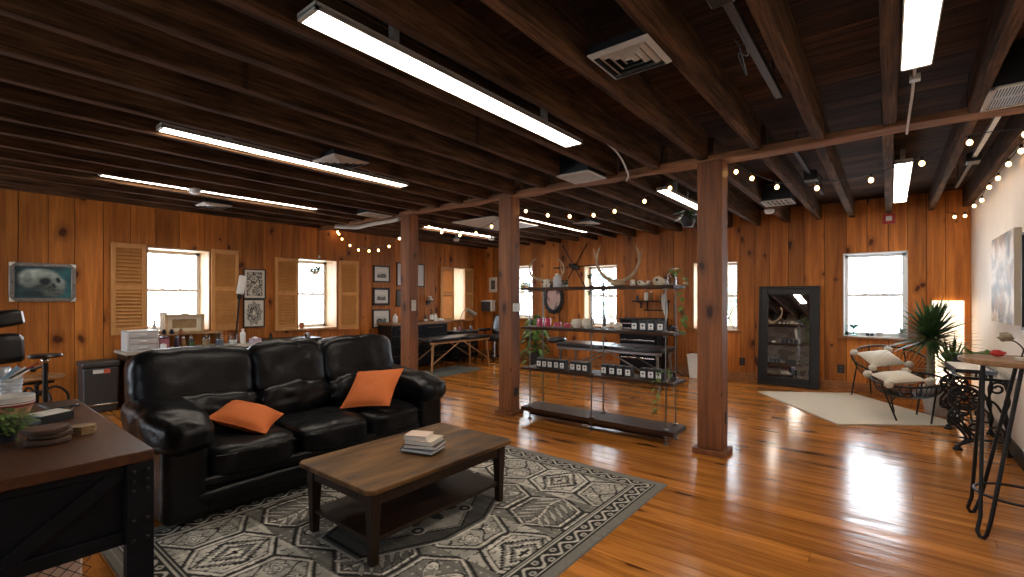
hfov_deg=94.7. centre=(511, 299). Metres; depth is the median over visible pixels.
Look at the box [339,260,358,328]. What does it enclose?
window shutter
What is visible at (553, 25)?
ceiling beam
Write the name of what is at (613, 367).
product box
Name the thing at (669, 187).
string lights
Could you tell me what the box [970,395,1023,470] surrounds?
baseboard
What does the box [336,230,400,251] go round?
string lights
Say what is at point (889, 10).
ceiling beam
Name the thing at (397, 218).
flexible duct
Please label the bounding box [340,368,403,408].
throw pillow
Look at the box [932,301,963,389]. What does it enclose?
light panel
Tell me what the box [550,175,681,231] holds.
ceiling beam
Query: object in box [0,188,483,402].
wall
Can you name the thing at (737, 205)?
ceiling beam
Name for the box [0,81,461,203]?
ceiling beam
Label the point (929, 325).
yucca
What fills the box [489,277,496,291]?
framed picture
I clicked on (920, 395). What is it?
chair
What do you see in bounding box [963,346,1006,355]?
rose
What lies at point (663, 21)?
ceiling beam
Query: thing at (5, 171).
ceiling beam
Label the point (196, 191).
smoke detector
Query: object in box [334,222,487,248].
ceiling beam
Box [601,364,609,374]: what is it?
product box
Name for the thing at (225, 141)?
fluorescent light
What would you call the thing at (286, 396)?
lumbar cushion
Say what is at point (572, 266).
ornament
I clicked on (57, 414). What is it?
book
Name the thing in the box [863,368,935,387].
cushion
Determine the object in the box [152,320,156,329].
figurine
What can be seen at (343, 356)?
cushion
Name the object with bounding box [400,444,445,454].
book
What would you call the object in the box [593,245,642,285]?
antler mount
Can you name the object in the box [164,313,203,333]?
shadow box
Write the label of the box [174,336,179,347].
bottle
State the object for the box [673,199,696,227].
hanging plant
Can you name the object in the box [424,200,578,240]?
ceiling beam
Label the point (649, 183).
ceiling beam
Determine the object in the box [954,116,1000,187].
metal track
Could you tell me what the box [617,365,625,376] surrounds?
product box
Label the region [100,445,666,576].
patterned rug
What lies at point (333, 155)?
ceiling vent
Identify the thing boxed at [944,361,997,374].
tray
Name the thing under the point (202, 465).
leather sofa
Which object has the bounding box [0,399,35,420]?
bowl
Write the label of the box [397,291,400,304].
print
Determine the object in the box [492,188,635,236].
ceiling beam
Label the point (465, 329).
tray
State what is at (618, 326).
vase
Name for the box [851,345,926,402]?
chair
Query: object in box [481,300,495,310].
wall dispenser
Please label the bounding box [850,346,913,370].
cushion
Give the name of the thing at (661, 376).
product box
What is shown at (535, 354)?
pot
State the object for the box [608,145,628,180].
conduit
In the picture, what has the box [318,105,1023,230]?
ceiling beam
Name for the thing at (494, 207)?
ceiling beam
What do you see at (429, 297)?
skull
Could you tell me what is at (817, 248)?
wall
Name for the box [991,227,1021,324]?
canvas painting
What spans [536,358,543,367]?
product box
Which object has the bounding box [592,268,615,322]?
tree
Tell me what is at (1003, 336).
rose
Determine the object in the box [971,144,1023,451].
wall
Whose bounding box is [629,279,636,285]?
skull
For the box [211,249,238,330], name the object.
window shutter
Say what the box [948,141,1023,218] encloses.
string lights
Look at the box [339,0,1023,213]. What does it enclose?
ceiling
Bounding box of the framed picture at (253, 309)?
[243,299,264,327]
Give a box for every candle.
[537,318,542,325]
[544,316,550,326]
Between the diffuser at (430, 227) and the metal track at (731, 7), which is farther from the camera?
the diffuser at (430, 227)
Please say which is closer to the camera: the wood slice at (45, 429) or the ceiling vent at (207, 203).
the wood slice at (45, 429)
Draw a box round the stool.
[20,373,69,403]
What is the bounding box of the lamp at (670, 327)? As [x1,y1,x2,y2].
[667,304,683,376]
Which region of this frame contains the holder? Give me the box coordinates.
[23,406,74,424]
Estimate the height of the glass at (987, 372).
0.105 m
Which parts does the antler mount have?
skull plate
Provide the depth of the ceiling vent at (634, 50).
2.44 m
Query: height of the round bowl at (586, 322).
0.111 m
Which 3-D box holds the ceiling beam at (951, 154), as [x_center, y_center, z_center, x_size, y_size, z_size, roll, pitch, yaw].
[4.606,-1.398,5.020,0.067,0.259,4.335,0,0,39]
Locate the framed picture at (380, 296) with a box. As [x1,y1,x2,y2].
[372,288,389,304]
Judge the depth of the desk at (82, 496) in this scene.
1.85 m
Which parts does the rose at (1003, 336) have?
stem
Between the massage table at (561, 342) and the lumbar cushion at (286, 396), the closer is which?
the lumbar cushion at (286, 396)
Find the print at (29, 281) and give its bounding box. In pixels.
[14,266,70,297]
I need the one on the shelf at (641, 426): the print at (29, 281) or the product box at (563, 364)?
the product box at (563, 364)
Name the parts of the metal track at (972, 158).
dark rail, rail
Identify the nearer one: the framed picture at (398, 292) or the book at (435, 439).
the book at (435, 439)
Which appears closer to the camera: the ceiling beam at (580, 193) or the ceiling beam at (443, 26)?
the ceiling beam at (443, 26)
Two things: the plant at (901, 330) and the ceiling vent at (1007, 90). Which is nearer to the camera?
the ceiling vent at (1007, 90)
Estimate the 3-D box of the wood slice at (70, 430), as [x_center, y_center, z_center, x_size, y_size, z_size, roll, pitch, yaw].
[-2.026,0.586,2.074,0.147,0.020,0.147,0,0,39]
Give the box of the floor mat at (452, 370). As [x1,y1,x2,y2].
[427,366,481,376]
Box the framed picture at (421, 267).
[396,262,424,286]
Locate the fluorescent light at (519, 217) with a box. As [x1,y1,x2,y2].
[519,217,586,232]
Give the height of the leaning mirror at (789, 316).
1.625 m
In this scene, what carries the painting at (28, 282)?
attached to the wall at (34, 227)
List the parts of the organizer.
drawer, drawer, drawer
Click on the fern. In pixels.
(953, 355)
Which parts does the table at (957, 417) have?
rail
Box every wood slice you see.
[21,423,68,435]
[23,434,71,446]
[27,427,72,439]
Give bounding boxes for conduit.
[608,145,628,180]
[906,69,920,134]
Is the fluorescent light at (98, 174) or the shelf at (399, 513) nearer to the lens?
the shelf at (399, 513)
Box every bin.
[76,358,119,412]
[687,353,696,377]
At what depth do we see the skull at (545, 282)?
5.59 m
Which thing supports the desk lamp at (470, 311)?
on the tool cart
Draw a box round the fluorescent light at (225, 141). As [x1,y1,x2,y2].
[156,122,408,186]
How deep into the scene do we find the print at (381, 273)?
9.63 m
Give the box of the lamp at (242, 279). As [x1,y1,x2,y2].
[235,275,246,342]
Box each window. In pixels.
[146,246,211,333]
[294,258,338,331]
[447,268,466,321]
[519,265,532,319]
[581,264,616,327]
[689,261,741,332]
[838,251,907,340]
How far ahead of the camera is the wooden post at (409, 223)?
6.96 m
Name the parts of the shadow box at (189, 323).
panel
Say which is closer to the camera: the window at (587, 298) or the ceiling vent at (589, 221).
the ceiling vent at (589, 221)
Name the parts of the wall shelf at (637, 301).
pipe rail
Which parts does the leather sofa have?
arm, rail, arm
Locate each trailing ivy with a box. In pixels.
[651,369,675,414]
[668,268,688,334]
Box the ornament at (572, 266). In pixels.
[553,242,595,286]
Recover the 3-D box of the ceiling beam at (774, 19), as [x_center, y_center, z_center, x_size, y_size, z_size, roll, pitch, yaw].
[0.206,-1.399,0.969,0.081,0.258,7.170,0,0,39]
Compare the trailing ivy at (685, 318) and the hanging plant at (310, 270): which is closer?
the trailing ivy at (685, 318)
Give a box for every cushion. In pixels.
[124,345,253,401]
[180,390,258,426]
[208,423,294,474]
[247,338,325,391]
[257,379,329,413]
[274,405,366,451]
[317,334,393,380]
[326,370,374,403]
[329,398,417,434]
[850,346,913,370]
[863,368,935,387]
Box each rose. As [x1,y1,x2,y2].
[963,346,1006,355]
[996,332,1023,356]
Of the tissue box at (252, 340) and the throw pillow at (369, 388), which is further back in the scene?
the tissue box at (252, 340)
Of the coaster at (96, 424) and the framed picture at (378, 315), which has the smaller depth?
the coaster at (96, 424)
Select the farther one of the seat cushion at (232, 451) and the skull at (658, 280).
the skull at (658, 280)
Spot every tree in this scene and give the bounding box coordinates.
[520,269,531,314]
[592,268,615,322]
[727,265,736,325]
[885,256,901,332]
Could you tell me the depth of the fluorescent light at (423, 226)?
9.29 m
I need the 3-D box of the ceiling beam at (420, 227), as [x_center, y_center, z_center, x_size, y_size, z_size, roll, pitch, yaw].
[-0.966,-1.407,9.483,0.078,0.241,4.335,0,0,39]
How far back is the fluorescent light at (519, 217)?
8.26 m
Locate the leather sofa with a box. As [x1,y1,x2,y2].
[120,334,445,526]
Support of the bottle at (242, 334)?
on the countertop at (122, 356)
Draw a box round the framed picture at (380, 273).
[373,265,389,282]
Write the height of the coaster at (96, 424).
0.006 m
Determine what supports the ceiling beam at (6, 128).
attached to the ceiling
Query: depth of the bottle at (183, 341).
6.50 m
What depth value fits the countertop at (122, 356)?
6.15 m
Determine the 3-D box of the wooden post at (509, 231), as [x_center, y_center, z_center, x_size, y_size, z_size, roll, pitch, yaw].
[-0.034,0.071,5.837,0.270,2.658,0.240,0,0,39]
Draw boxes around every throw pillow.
[209,400,283,433]
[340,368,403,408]
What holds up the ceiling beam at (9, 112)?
attached to the ceiling
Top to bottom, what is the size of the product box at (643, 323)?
0.106 m
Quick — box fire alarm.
[883,214,894,223]
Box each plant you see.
[306,265,324,275]
[519,268,528,289]
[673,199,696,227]
[894,326,905,334]
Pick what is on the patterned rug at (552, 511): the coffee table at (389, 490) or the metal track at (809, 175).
the coffee table at (389, 490)
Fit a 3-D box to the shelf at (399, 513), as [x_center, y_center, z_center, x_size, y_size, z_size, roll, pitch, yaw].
[-0.640,1.264,3.056,0.610,0.023,1.040,0,0,39]
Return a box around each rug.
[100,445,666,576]
[758,391,962,425]
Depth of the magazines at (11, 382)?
2.60 m
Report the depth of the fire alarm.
6.96 m
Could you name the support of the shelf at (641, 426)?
on the floor
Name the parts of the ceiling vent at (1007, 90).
frame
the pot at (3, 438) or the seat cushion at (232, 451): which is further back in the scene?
the seat cushion at (232, 451)
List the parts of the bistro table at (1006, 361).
hairpin leg, hairpin leg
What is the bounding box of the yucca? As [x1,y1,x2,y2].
[873,295,984,416]
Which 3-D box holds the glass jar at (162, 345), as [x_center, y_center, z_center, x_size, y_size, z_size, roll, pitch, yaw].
[-4.624,0.620,6.259,0.076,0.090,0.076,0,0,39]
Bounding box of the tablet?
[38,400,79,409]
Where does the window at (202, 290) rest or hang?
in the wall at (34, 227)
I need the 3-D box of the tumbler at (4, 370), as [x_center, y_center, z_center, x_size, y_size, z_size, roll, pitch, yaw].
[-2.899,0.499,2.667,0.099,0.236,0.098,0,0,39]
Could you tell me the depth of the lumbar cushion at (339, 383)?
4.24 m
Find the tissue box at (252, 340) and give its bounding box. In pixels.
[249,337,260,343]
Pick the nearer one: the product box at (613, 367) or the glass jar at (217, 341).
the product box at (613, 367)
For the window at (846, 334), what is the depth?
7.16 m
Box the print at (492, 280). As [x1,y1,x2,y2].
[490,278,495,290]
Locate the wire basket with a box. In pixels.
[25,556,90,576]
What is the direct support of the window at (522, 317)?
in the wall at (817, 248)
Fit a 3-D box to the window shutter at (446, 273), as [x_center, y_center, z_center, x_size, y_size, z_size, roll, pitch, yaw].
[-1.513,-0.135,11.013,0.042,1.270,0.420,0,0,39]
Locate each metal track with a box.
[706,0,781,98]
[794,131,823,194]
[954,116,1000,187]
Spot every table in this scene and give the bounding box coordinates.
[299,423,510,567]
[418,333,489,373]
[547,337,674,392]
[939,365,1016,457]
[957,354,1023,539]
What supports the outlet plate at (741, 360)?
attached to the wall at (817, 248)
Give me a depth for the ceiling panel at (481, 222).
7.75 m
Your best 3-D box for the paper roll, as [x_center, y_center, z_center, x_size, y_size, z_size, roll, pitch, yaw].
[-5.013,0.282,6.795,0.096,0.327,0.096,0,0,39]
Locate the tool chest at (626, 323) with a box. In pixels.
[619,317,667,369]
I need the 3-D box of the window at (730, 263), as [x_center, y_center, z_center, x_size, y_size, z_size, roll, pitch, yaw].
[3.744,-0.060,8.634,0.890,1.260,0.320,0,0,39]
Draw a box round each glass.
[767,294,809,379]
[985,370,995,374]
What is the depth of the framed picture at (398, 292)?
9.95 m
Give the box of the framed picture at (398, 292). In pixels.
[396,290,400,306]
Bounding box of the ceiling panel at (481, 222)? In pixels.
[452,216,537,230]
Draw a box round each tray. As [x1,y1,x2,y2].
[447,329,478,331]
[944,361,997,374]
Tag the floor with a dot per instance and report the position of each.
(798, 492)
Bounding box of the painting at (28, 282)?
[9,262,75,301]
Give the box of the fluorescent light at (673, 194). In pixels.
[656,179,696,209]
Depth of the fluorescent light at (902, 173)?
5.00 m
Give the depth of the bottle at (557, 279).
5.42 m
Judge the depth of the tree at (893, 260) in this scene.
13.47 m
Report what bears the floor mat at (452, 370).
on the floor
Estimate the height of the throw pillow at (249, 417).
0.193 m
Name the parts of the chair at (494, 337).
armrest, seat, backrest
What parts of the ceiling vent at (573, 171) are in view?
frame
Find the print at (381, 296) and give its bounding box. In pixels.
[375,290,387,302]
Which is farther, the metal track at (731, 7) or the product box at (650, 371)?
the product box at (650, 371)
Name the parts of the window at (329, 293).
sash, sill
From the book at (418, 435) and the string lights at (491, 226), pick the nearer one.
the book at (418, 435)
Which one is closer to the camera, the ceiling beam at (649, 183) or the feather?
the feather
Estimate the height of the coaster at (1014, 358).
0.012 m
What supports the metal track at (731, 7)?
hanging from the ceiling
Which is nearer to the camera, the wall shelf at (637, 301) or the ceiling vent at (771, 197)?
the ceiling vent at (771, 197)
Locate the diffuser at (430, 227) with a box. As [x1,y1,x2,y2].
[430,227,490,236]
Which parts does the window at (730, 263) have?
sill, sash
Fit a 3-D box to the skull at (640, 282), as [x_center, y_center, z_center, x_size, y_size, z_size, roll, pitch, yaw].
[1.328,-0.175,4.835,0.082,0.062,0.138,0,0,11]
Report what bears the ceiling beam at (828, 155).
attached to the ceiling
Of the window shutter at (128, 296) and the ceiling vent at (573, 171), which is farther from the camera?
the window shutter at (128, 296)
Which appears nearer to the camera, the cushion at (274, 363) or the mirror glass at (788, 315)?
the cushion at (274, 363)
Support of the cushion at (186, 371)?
on the leather sofa
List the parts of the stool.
screw post, seat, leg, leg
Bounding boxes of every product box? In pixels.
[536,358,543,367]
[542,358,550,367]
[547,359,554,368]
[554,359,562,369]
[559,360,567,369]
[570,361,577,370]
[576,361,582,371]
[582,362,590,372]
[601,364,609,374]
[609,364,617,375]
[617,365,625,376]
[625,366,633,377]
[631,320,639,330]
[640,320,648,330]
[640,367,647,378]
[647,368,656,379]
[648,320,656,331]
[655,369,664,380]
[657,321,664,331]
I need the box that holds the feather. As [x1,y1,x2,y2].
[661,290,667,314]
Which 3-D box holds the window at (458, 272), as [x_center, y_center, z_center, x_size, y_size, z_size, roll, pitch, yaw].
[-1.547,-0.130,11.322,0.470,1.280,0.860,0,0,39]
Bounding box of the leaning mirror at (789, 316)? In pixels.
[757,286,819,388]
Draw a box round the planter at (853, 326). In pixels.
[846,323,858,335]
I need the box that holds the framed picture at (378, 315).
[372,309,389,327]
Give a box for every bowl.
[0,392,35,400]
[0,395,35,403]
[0,397,35,405]
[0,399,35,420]
[571,319,581,327]
[581,318,594,328]
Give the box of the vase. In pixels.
[608,309,628,329]
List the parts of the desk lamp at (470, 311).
lamp shade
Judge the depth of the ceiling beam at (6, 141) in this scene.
4.85 m
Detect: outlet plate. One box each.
[739,358,744,364]
[837,364,843,372]
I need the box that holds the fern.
[945,351,962,361]
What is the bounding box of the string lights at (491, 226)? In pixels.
[422,218,498,236]
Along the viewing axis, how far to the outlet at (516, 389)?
5.78 m
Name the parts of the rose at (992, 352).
stem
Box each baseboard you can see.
[484,350,969,401]
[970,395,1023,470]
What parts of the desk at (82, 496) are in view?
panel, rail, leg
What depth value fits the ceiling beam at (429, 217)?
8.13 m
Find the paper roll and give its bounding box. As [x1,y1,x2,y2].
[160,308,167,330]
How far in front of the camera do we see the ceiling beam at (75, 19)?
2.83 m
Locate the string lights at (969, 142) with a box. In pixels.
[729,127,1023,190]
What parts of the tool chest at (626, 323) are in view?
drawer, drawer, pull, drawer, drawer, pull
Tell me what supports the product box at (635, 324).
on the shelf at (641, 426)
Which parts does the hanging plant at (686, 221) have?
pot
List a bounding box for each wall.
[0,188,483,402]
[484,189,970,386]
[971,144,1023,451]
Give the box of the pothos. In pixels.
[519,315,553,364]
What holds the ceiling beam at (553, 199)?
attached to the ceiling
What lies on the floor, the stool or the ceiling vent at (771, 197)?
the stool
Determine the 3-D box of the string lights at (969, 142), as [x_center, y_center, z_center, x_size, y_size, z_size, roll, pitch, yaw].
[2.824,-1.101,3.816,1.966,0.323,0.153,0,0,38]
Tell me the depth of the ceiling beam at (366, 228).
9.92 m
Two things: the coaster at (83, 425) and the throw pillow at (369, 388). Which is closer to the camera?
the coaster at (83, 425)
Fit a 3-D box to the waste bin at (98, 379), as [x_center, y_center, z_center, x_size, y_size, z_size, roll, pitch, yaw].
[-5.235,1.083,5.973,0.360,0.635,0.370,0,0,39]
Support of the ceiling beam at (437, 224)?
attached to the ceiling
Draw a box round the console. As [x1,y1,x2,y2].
[261,336,321,341]
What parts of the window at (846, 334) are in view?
sill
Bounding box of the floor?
[83,355,1023,576]
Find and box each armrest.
[120,396,213,456]
[383,365,445,401]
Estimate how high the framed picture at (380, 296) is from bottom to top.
0.360 m
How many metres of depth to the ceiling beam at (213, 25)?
2.78 m
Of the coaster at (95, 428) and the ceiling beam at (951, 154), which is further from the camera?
the ceiling beam at (951, 154)
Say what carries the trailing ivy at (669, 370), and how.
on the shelf at (641, 426)
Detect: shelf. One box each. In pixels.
[159,331,223,345]
[315,470,497,540]
[521,279,685,445]
[632,300,669,310]
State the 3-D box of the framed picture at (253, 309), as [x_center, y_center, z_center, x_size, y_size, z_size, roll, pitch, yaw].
[-4.202,0.215,7.689,0.025,0.460,0.335,0,0,39]
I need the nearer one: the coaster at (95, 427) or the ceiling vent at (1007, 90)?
the coaster at (95, 427)
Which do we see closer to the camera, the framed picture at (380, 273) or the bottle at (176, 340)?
the bottle at (176, 340)
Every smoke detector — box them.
[188,188,201,194]
[764,209,774,213]
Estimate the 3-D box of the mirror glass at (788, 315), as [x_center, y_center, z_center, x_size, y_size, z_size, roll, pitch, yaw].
[4.516,0.588,7.719,0.620,1.375,0.127,0,0,39]
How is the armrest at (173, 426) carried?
on the leather sofa
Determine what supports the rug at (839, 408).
on the floor
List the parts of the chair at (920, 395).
leg, leg, leg, leg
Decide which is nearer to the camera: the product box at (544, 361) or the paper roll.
the product box at (544, 361)
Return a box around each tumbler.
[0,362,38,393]
[0,366,11,377]
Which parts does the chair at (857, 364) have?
leg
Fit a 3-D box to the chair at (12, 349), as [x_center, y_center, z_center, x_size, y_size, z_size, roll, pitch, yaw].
[-4.027,0.736,3.291,0.560,1.329,0.863,0,0,39]
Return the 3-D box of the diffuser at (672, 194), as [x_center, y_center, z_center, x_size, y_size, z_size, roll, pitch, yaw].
[2.432,-1.292,6.380,0.104,0.008,2.156,0,0,39]
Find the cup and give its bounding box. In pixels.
[0,377,23,393]
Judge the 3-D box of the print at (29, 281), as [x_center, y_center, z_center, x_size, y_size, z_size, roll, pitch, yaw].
[-5.728,-0.215,5.773,0.001,0.380,0.495,0,0,39]
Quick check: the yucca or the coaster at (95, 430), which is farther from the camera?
the yucca
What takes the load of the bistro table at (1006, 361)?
on the floor
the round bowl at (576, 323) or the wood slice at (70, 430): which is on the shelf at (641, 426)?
the round bowl at (576, 323)
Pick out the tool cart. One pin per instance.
(455, 353)
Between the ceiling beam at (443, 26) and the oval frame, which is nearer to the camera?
the ceiling beam at (443, 26)
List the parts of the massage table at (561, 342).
leg, frame, leg, leg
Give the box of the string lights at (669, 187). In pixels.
[524,171,696,217]
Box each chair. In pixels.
[0,309,24,364]
[478,315,498,361]
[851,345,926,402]
[869,371,948,423]
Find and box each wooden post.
[401,214,417,369]
[495,196,523,416]
[692,159,732,458]
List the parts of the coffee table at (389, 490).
leg, leg, leg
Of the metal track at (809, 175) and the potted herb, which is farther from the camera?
the metal track at (809, 175)
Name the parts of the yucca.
crown, short crown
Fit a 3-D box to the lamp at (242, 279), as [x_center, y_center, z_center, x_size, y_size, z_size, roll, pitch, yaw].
[-4.274,0.135,7.413,0.100,1.058,0.210,0,0,39]
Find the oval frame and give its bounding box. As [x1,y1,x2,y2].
[544,283,563,313]
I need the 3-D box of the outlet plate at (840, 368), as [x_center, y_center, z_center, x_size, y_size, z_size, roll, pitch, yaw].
[5.135,1.075,7.372,0.090,0.130,0.011,0,0,39]
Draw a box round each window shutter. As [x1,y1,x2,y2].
[111,242,145,334]
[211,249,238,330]
[275,257,297,330]
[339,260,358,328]
[440,267,453,320]
[464,268,473,320]
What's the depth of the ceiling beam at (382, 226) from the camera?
9.54 m
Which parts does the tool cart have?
drawer, drawer, drawer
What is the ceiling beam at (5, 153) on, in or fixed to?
attached to the ceiling
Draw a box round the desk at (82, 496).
[0,399,153,576]
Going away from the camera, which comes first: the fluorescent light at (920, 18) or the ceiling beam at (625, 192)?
the fluorescent light at (920, 18)
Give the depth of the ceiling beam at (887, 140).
4.55 m
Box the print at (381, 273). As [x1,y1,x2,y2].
[375,267,388,280]
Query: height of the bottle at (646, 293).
0.190 m
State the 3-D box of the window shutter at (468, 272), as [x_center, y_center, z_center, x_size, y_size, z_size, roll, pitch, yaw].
[-1.060,-0.135,11.579,0.042,1.290,0.310,0,0,39]
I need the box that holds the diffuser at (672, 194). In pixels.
[659,190,696,208]
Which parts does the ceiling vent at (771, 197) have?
frame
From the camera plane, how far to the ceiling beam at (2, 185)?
6.46 m
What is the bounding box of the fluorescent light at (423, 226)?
[423,226,495,237]
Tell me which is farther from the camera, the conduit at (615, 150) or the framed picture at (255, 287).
the framed picture at (255, 287)
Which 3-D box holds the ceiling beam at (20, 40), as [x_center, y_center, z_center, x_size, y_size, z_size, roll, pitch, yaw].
[-2.225,-1.400,2.916,0.083,0.257,7.170,0,0,39]
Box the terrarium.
[587,271,592,294]
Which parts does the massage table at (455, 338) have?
leg, frame, leg, leg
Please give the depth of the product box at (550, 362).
5.45 m
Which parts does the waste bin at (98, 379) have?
lid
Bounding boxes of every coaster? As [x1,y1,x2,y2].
[70,430,95,435]
[71,423,95,428]
[71,428,96,433]
[73,424,96,429]
[73,427,95,431]
[1013,357,1023,360]
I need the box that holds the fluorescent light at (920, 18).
[900,0,943,71]
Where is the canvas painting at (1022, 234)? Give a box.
[1021,232,1023,329]
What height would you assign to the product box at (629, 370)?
0.106 m
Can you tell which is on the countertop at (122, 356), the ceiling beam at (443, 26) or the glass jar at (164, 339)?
the glass jar at (164, 339)
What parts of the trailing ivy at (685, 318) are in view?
stem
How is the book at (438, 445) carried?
on the book at (426, 452)
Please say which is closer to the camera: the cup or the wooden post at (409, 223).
the cup
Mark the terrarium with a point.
(590, 276)
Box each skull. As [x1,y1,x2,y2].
[425,296,433,303]
[529,258,563,286]
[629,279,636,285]
[637,280,644,284]
[653,276,668,284]
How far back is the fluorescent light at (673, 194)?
5.87 m
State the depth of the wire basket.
2.26 m
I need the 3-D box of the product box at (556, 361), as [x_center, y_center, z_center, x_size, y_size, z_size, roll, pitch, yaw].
[0.533,0.741,5.441,0.067,0.106,0.092,0,0,40]
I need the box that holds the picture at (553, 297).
[547,290,559,308]
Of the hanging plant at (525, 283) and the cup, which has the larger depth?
the hanging plant at (525, 283)
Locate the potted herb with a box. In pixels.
[0,408,39,442]
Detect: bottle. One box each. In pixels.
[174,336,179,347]
[181,337,185,346]
[188,337,193,345]
[240,329,245,343]
[393,314,397,322]
[553,273,560,286]
[644,291,647,299]
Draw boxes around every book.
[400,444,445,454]
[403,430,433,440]
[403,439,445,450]
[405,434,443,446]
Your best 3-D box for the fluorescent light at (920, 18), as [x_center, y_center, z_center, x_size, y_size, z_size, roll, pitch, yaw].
[1.541,-1.407,1.744,0.135,0.245,2.250,0,0,39]
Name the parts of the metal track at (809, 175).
rail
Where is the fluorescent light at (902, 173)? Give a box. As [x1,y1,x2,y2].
[893,149,912,202]
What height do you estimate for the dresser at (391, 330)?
0.890 m
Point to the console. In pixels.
(316, 339)
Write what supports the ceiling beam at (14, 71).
attached to the ceiling
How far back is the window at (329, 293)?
8.92 m
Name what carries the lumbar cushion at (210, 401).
on the leather sofa
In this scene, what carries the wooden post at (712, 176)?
on the floor
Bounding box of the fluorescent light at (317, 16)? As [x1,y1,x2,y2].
[297,0,582,147]
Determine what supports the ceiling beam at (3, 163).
attached to the ceiling
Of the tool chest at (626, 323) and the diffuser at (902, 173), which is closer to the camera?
the diffuser at (902, 173)
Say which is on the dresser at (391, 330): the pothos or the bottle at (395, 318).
the bottle at (395, 318)
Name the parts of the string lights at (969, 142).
bulb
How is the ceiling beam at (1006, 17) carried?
attached to the ceiling
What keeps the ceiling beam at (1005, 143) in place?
attached to the ceiling
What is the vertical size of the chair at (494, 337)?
1.047 m
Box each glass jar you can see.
[159,335,168,348]
[160,343,166,348]
[202,334,210,345]
[215,332,223,344]
[228,340,236,344]
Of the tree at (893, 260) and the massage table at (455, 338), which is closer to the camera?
the massage table at (455, 338)
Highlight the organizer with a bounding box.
[121,329,158,352]
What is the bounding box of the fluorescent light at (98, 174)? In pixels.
[98,174,317,209]
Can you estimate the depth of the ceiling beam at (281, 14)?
2.78 m
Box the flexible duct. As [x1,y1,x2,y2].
[335,217,400,228]
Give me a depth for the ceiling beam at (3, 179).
6.07 m
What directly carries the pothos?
on the shelf at (641, 426)
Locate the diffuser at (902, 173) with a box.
[894,162,911,202]
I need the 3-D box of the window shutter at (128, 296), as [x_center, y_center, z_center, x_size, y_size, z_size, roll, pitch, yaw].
[-5.201,-0.150,6.407,0.042,1.240,0.380,0,0,39]
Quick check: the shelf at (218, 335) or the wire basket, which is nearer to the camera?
the wire basket
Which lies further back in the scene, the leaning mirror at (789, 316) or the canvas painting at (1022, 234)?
the leaning mirror at (789, 316)
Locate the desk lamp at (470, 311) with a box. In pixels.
[460,308,476,330]
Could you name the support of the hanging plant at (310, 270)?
hanging from the window at (329, 293)
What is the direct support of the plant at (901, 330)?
on the window at (846, 334)
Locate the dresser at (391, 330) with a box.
[377,320,449,365]
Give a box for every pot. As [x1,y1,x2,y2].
[0,427,18,442]
[528,350,540,364]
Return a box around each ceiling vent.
[195,198,231,209]
[313,149,368,169]
[357,209,392,217]
[556,156,606,183]
[573,218,599,225]
[587,28,671,79]
[760,184,795,206]
[980,50,1023,112]
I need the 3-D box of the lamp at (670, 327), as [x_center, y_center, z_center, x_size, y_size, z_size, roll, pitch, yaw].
[2.928,0.733,8.525,0.287,1.327,0.294,0,0,39]
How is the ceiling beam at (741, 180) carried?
attached to the ceiling
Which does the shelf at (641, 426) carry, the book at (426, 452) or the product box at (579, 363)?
the product box at (579, 363)
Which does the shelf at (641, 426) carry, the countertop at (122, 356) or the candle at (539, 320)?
the candle at (539, 320)
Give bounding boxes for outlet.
[514,387,518,396]
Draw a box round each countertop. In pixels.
[114,341,252,355]
[114,341,252,406]
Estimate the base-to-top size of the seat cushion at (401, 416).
0.249 m
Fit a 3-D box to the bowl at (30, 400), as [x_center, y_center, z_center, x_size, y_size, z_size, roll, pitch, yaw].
[-2.632,0.566,2.473,0.193,0.084,0.193,0,0,39]
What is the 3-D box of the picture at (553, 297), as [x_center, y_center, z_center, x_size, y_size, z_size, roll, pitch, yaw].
[0.937,-0.040,10.688,0.420,0.560,0.001,0,0,39]
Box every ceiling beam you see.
[0,0,545,187]
[0,15,514,194]
[0,54,487,199]
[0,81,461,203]
[0,101,439,207]
[0,120,418,210]
[0,134,398,214]
[0,147,379,218]
[0,159,363,220]
[0,166,348,223]
[0,175,333,225]
[0,182,320,228]
[79,0,564,176]
[216,0,616,175]
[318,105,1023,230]
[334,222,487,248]
[345,0,658,169]
[349,219,498,247]
[362,217,498,244]
[387,222,529,245]
[397,208,545,244]
[405,205,560,242]
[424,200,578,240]
[445,195,597,239]
[468,192,615,237]
[480,0,707,160]
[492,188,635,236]
[520,182,658,234]
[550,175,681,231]
[583,181,696,228]
[615,0,760,150]
[620,155,732,227]
[661,147,760,225]
[708,137,789,222]
[745,0,823,140]
[761,126,821,219]
[815,116,854,217]
[879,0,900,126]
[881,103,893,212]
[928,85,977,210]
[962,113,1023,206]
[968,0,1023,112]
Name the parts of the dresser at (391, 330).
drawer, drawer, drawer, drawer, drawer, drawer, drawer, drawer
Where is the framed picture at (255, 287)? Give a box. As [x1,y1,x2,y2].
[243,268,265,298]
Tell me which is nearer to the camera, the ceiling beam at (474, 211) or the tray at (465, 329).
the ceiling beam at (474, 211)
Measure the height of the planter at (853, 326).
0.191 m
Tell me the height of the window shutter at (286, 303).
1.245 m
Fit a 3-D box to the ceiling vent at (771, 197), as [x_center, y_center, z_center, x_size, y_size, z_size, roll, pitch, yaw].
[3.458,-1.358,6.134,0.350,0.200,0.400,0,0,39]
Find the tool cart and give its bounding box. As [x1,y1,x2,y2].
[447,329,478,362]

